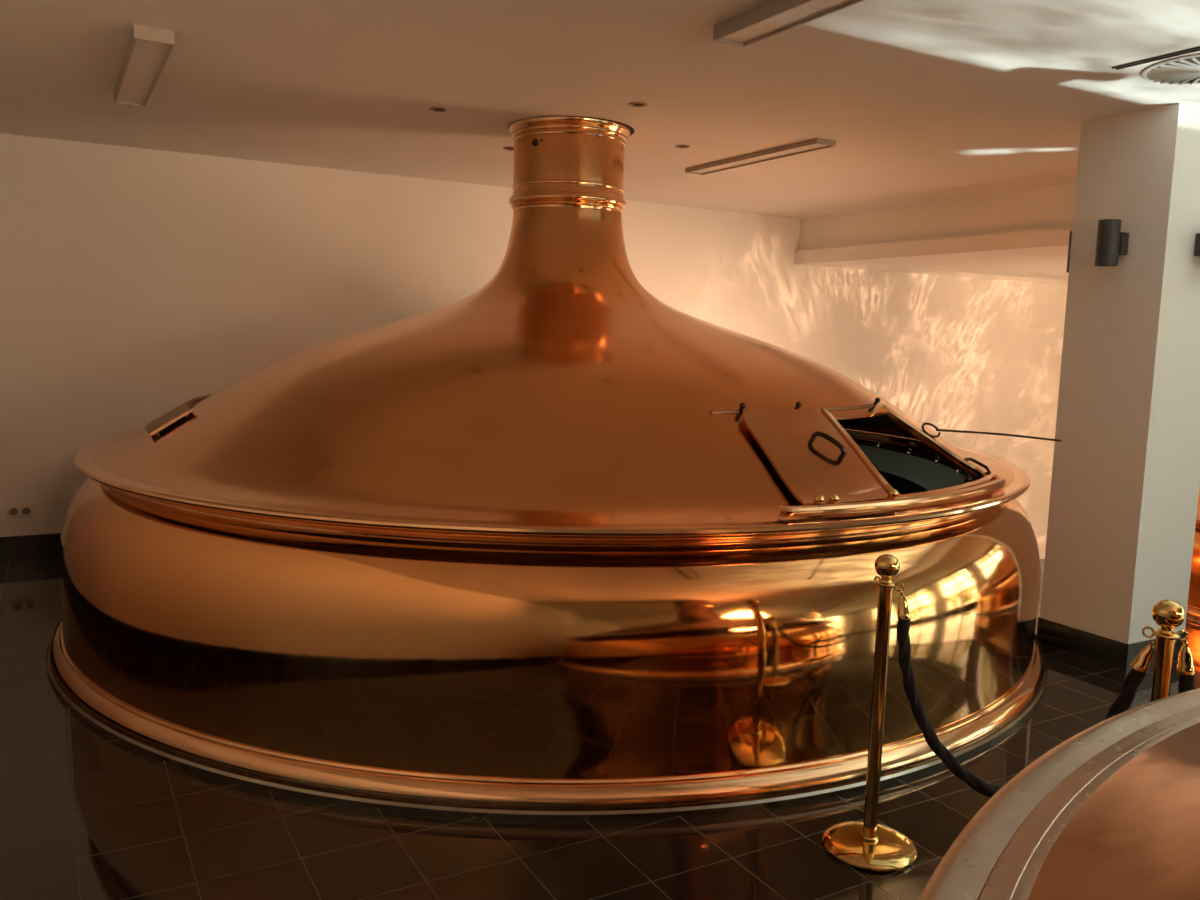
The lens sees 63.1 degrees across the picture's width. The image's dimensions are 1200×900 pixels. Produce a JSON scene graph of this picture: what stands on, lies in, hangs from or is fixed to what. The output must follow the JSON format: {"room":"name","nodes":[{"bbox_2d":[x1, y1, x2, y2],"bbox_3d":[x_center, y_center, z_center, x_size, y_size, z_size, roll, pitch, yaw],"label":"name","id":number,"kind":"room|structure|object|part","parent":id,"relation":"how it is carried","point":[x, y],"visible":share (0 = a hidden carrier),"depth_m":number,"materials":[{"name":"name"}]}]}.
{"room":"processing plant","nodes":[
{"label":"processing plant","id":0,"kind":"room"},
{"bbox_2d":[0,133,1067,536],"bbox_3d":[1.434,-0.877,9.655,13.800,2.816,0.250,-2,8,-29],"label":"wall","id":1,"kind":"structure","parent":0,"point":[137,285],"depth_m":7.35,"materials":[{"name":"white paint"}]},
{"bbox_2d":[7,505,32,517],"bbox_3d":[-3.937,0.419,6.637,0.150,0.078,0.014,-2,8,-29],"label":"wall outlet","id":2,"kind":"object","parent":1,"relation":"attached to","point":[12,511],"visible":1,"depth_m":6.63,"materials":[{"name":"plastic"}]},
{"bbox_2d":[9,508,17,515],"bbox_3d":[-3.967,0.418,6.614,0.052,0.052,0.004,-2,8,-29],"label":"socket","id":3,"kind":"object","parent":2,"relation":"attached to","point":[12,511],"depth_m":6.61,"materials":[{"name":"plastic"}]},
{"bbox_2d":[22,507,30,514],"bbox_3d":[-3.902,0.415,6.651,0.052,0.052,0.004,-2,8,-29],"label":"socket","id":4,"kind":"object","parent":2,"relation":"attached to","point":[25,510],"depth_m":6.65,"materials":[{"name":"white plastic"}]},
{"bbox_2d":[0,533,60,560],"bbox_3d":[-1.395,0.566,8.097,6.650,0.160,0.012,-2,8,-29],"label":"baseboard","id":5,"kind":"structure","parent":1,"relation":"attached to","point":[40,545],"depth_m":6.68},
{"bbox_2d":[0,0,1199,218],"bbox_3d":[2.236,-1.422,1.664,7.420,0.200,14.820,-2,8,-29],"label":"ceiling","id":6,"kind":"structure","parent":0,"point":[920,101],"depth_m":4.66,"materials":[{"name":"paint"}]},
{"bbox_2d":[114,24,174,106],"bbox_3d":[-2.136,-1.762,4.546,0.150,0.055,1.360,-2,8,-29],"label":"ceiling light","id":7,"kind":"object","parent":6,"relation":"attached to","point":[148,50],"visible":1,"depth_m":4.35,"materials":[{"name":"white plastic"}]},
{"bbox_2d":[117,39,169,103],"bbox_3d":[-2.136,-1.766,4.546,0.130,0.043,1.340,-2,8,-29],"label":"diffuser","id":8,"kind":"object","parent":7,"relation":"attached to","point":[144,61],"depth_m":4.44,"materials":[{"name":"white plastic"}]},
{"bbox_2d":[430,107,446,111],"bbox_3d":[-0.872,-1.835,5.275,0.092,0.007,0.092,-2,8,-29],"label":"recessed light","id":9,"kind":"object","parent":6,"relation":"in","point":[435,109],"visible":1,"depth_m":5.27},
{"bbox_2d":[503,147,513,150],"bbox_3d":[-0.584,-1.955,6.348,0.092,0.007,0.092,-2,8,-29],"label":"recessed light","id":10,"kind":"object","parent":6,"relation":"in","point":[504,148],"visible":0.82,"depth_m":6.34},
{"bbox_2d":[629,102,646,106],"bbox_3d":[0.196,-1.776,5.031,0.092,0.007,0.092,-2,8,-29],"label":"recessed light","id":11,"kind":"object","parent":6,"relation":"in","point":[633,104],"visible":1,"depth_m":5.03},
{"bbox_2d":[675,145,689,147],"bbox_3d":[0.515,-1.895,6.110,0.092,0.007,0.092,-2,8,-29],"label":"recessed light","id":12,"kind":"object","parent":6,"relation":"in","point":[676,146],"visible":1,"depth_m":6.11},
{"bbox_2d":[685,138,835,174],"bbox_3d":[1.006,-1.903,6.381,0.150,0.030,1.370,-2,8,-29],"label":"recessed light","id":13,"kind":"object","parent":6,"relation":"in","point":[814,144],"visible":1,"depth_m":6.27,"materials":[{"name":"white metal"}]},
{"bbox_2d":[713,0,864,46],"bbox_3d":[0.963,-1.483,2.948,0.150,0.055,1.900,-2,8,-29],"label":"ceiling light","id":14,"kind":"object","parent":6,"relation":"attached to","point":[771,18],"visible":1,"depth_m":3.51,"materials":[{"name":"white metal"}]},
{"bbox_2d":[1112,47,1199,69],"bbox_3d":[2.666,-1.497,3.274,0.036,0.006,2.000,-2,8,-29],"label":"ceiling vent","id":15,"kind":"object","parent":6,"relation":"in","point":[1196,49],"visible":1,"depth_m":3.97,"materials":[{"name":"black metal"}]},
{"bbox_2d":[1141,54,1199,84],"bbox_3d":[2.557,-1.594,4.096,0.510,0.014,0.510,-2,8,-29],"label":"ceiling vent","id":16,"kind":"object","parent":6,"relation":"in","point":[1184,70],"visible":1,"depth_m":4.14,"materials":[{"name":"white metal"}]},
{"bbox_3d":[2.437,-1.603,4.155,0.203,0.011,0.011,5,7,25],"label":"blade","id":17,"kind":"part","parent":16,"relation":"part of","materials":[{"name":"white metal"}]},
{"bbox_3d":[2.469,-1.607,4.196,0.011,0.011,0.203,-5,9,-42],"label":"blade","id":18,"kind":"part","parent":16,"relation":"part of","materials":[{"name":"white metal"}]},
{"bbox_3d":[2.451,-1.605,4.177,0.203,0.011,0.011,7,8,36],"label":"blade","id":19,"kind":"part","parent":16,"relation":"part of","materials":[{"name":"white metal"}]},
{"bbox_3d":[2.428,-1.600,4.130,0.203,0.011,0.011,3,7,14],"label":"blade","id":20,"kind":"part","parent":16,"relation":"part of","materials":[{"name":"white metal"}]},
{"bbox_3d":[2.424,-1.597,4.104,0.203,0.011,0.011,2,7,2],"label":"blade","id":21,"kind":"part","parent":16,"relation":"part of","materials":[{"name":"white metal"}]},
{"bbox_3d":[2.490,-1.608,4.211,0.011,0.011,0.203,-2,8,-31],"label":"blade","id":22,"kind":"part","parent":16,"relation":"part of","materials":[{"name":"white metal"}]},
{"bbox_3d":[2.425,-1.594,4.078,0.203,0.011,0.011,1,7,-9],"label":"blade","id":23,"kind":"part","parent":16,"relation":"part of","materials":[{"name":"white metal"}]},
{"bbox_3d":[2.514,-1.609,4.222,0.011,0.011,0.203,-1,7,-20],"label":"blade","id":24,"kind":"part","parent":16,"relation":"part of","materials":[{"name":"white metal"}]},
{"bbox_3d":[2.430,-1.591,4.053,0.203,0.011,0.011,-1,7,-20],"label":"blade","id":25,"kind":"part","parent":16,"relation":"part of","materials":[{"name":"white metal"}]},
{"bbox_3d":[2.543,-1.609,4.230,0.074,0.010,0.194,-2,8,-29],"label":"blade","id":26,"kind":"part","parent":16,"relation":"part of","materials":[{"name":"white metal"}]},
{"bbox_3d":[2.441,-1.588,4.029,0.203,0.011,0.011,-2,8,-31],"label":"blade","id":27,"kind":"part","parent":16,"relation":"part of","materials":[{"name":"white metal"}]},
{"bbox_3d":[2.569,-1.608,4.231,0.110,0.010,0.178,-2,8,-29],"label":"blade","id":28,"kind":"part","parent":16,"relation":"part of","materials":[{"name":"white metal"}]},
{"bbox_2d":[0,556,1199,899],"bbox_3d":[4.932,1.426,3.575,13.800,0.120,14.820,-2,8,-29],"label":"floor","id":29,"kind":"structure","parent":0,"point":[86,814],"depth_m":3.20,"materials":[{"name":"tile"}]},
{"bbox_2d":[46,116,1047,819],"bbox_3d":[-0.217,-0.474,5.876,5.577,2.816,5.577,-2,8,-29],"label":"kettle","id":30,"kind":"object","parent":29,"relation":"on","point":[556,539],"visible":0.99,"depth_m":3.69,"materials":[{"name":"metal"}]},
{"bbox_3d":[-2.303,-0.198,5.375,0.232,0.114,1.094,0,7,-14],"label":"rail","id":31,"kind":"part","parent":30,"relation":"part of","materials":[{"name":"metal"}]},
{"bbox_3d":[-0.255,0.855,6.034,5.488,0.086,5.488,-2,8,-29],"label":"molding","id":32,"kind":"part","parent":30,"relation":"part of","materials":[{"name":"orange metal"}]},
{"bbox_3d":[-0.231,0.018,5.935,5.104,0.056,5.104,-2,8,-29],"label":"cove molding","id":33,"kind":"part","parent":30,"relation":"part of","materials":[{"name":"orange metal"}]},
{"bbox_3d":[0.970,-0.191,4.534,1.234,0.013,0.119,-4,9,-41],"label":"rail","id":34,"kind":"part","parent":30,"relation":"part of","materials":[{"name":"metal"}]},
{"bbox_3d":[0.907,0.014,4.066,0.588,0.321,0.600,-2,8,-29],"label":"hatch lid","id":35,"kind":"part","parent":30,"relation":"part of","materials":[{"name":"orange metal"}]},
{"bbox_3d":[0.959,-0.019,4.116,0.160,0.116,0.034,5,8,28],"label":"handle","id":36,"kind":"part","parent":30,"relation":"part of","materials":[{"name":"metal"}]},
{"bbox_3d":[1.324,0.187,4.057,1.637,0.041,0.194,-4,9,-40],"label":"rail","id":37,"kind":"part","parent":30,"relation":"part of","materials":[{"name":"orange metal"}]},
{"bbox_3d":[1.544,0.010,4.388,0.532,0.336,1.134,3,7,13],"label":"hatch frame","id":38,"kind":"part","parent":30,"relation":"part of","materials":[{"name":"orange metal"}]},
{"bbox_2d":[921,422,1060,441],"bbox_3d":[2.217,-0.074,5.150,1.348,0.151,0.075,-1,7,-24],"label":"rod","id":39,"kind":"object","parent":30,"relation":"attached to","point":[926,423],"visible":0.88,"depth_m":5.03,"materials":[{"name":"metal"}]},
{"bbox_2d":[822,554,916,871],"bbox_3d":[0.889,0.811,3.126,0.300,0.976,0.300,-2,8,-29],"label":"stanchion","id":40,"kind":"object","parent":29,"relation":"on","point":[869,845],"visible":1,"depth_m":3.11,"materials":[{"name":"gold metal"}]},
{"bbox_2d":[896,588,1155,797],"bbox_3d":[1.207,0.754,2.877,0.708,0.588,0.043,7,9,37],"label":"rope","id":41,"kind":"object","parent":40,"relation":"hanging from","point":[1140,664],"visible":0.7,"depth_m":3.00,"materials":[{"name":"black fabric"}]},
{"bbox_2d":[918,688,1199,899],"bbox_3d":[2.384,0.296,0.043,4.846,2.814,4.846,-2,8,-29],"label":"kettle","id":42,"kind":"object","parent":29,"relation":"on","point":[1111,811],"visible":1,"depth_m":1.43,"materials":[{"name":"metal"}]},
{"bbox_2d":[1142,600,1187,701],"bbox_3d":[1.504,0.884,2.662,0.300,0.976,0.300,-2,8,-29],"label":"stanchion","id":43,"kind":"object","parent":29,"relation":"on","point":[1168,614],"visible":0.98,"depth_m":2.60,"materials":[{"name":"gold metal"}]},
{"bbox_2d":[1177,639,1194,693],"bbox_3d":[2.352,0.804,2.645,1.611,0.559,0.041,2,7,0],"label":"rope","id":44,"kind":"object","parent":43,"relation":"hanging from","point":[1185,667],"visible":0.49,"depth_m":2.61,"materials":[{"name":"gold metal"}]},
{"bbox_2d":[1186,487,1199,621],"bbox_3d":[5.271,0.290,6.472,3.416,1.469,3.416,-2,8,-29],"label":"kettle","id":45,"kind":"object","parent":29,"relation":"on","point":[1193,606],"visible":0.02,"depth_m":6.04,"materials":[{"name":"metal"}]},
{"bbox_3d":[5.252,0.977,6.554,3.403,0.053,3.403,-2,8,-29],"label":"molding","id":46,"kind":"part","parent":45,"relation":"part of","materials":[{"name":"orange metal"}]},
{"bbox_2d":[794,183,1075,264],"bbox_3d":[5.430,-1.222,3.499,0.070,0.448,14.220,-2,8,-29],"label":"beam","id":47,"kind":"structure","parent":0,"point":[1040,217],"depth_m":8.05,"materials":[{"name":"white paint"}]},
{"bbox_2d":[807,246,1068,284],"bbox_3d":[8.244,-1.431,5.064,6.380,0.644,14.820,-2,8,-29],"label":"ceiling","id":48,"kind":"structure","parent":0,"point":[1037,265],"depth_m":9.26,"materials":[{"name":"paint"}]},
{"bbox_2d":[1017,481,1050,558],"bbox_3d":[4.800,1.879,10.232,6.350,2.600,3.190,-2,8,-29],"label":"wall","id":49,"kind":"structure","parent":0,"point":[1035,501],"depth_m":11.96,"materials":[{"name":"white paint"}]},
{"bbox_2d":[1040,103,1199,643],"bbox_3d":[2.833,-0.307,5.205,0.500,2.816,0.515,-2,8,-29],"label":"wall pillar","id":50,"kind":"structure","parent":0,"point":[1125,481],"depth_m":5.02,"materials":[{"name":"white paint"}]},
{"bbox_2d":[1066,231,1071,272],"bbox_3d":[2.660,-1.095,5.389,0.104,0.225,0.157,-2,8,-29],"label":"wall lamp","id":51,"kind":"object","parent":50,"relation":"attached to","point":[1070,234],"visible":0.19,"depth_m":5.41,"materials":[{"name":"black metal"}]},
{"bbox_2d":[1037,617,1184,669],"bbox_3d":[2.795,1.024,5.363,0.512,0.135,0.527,-2,8,-29],"label":"baseboard","id":52,"kind":"structure","parent":50,"relation":"attached to","point":[1105,650],"depth_m":5.20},
{"bbox_2d":[1094,219,1128,265],"bbox_3d":[2.579,-1.043,4.935,0.157,0.225,0.104,-2,8,-29],"label":"wall lamp","id":53,"kind":"object","parent":50,"relation":"attached to","point":[1111,242],"visible":1,"depth_m":4.89,"materials":[{"name":"black metal"}]},
{"bbox_2d":[1194,233,1199,255],"bbox_3d":[3.045,-1.018,4.840,0.104,0.225,0.157,-2,8,-29],"label":"wall lamp","id":54,"kind":"object","parent":50,"relation":"attached to","point":[1197,238],"visible":1,"depth_m":4.87,"materials":[{"name":"black metal"}]}
]}

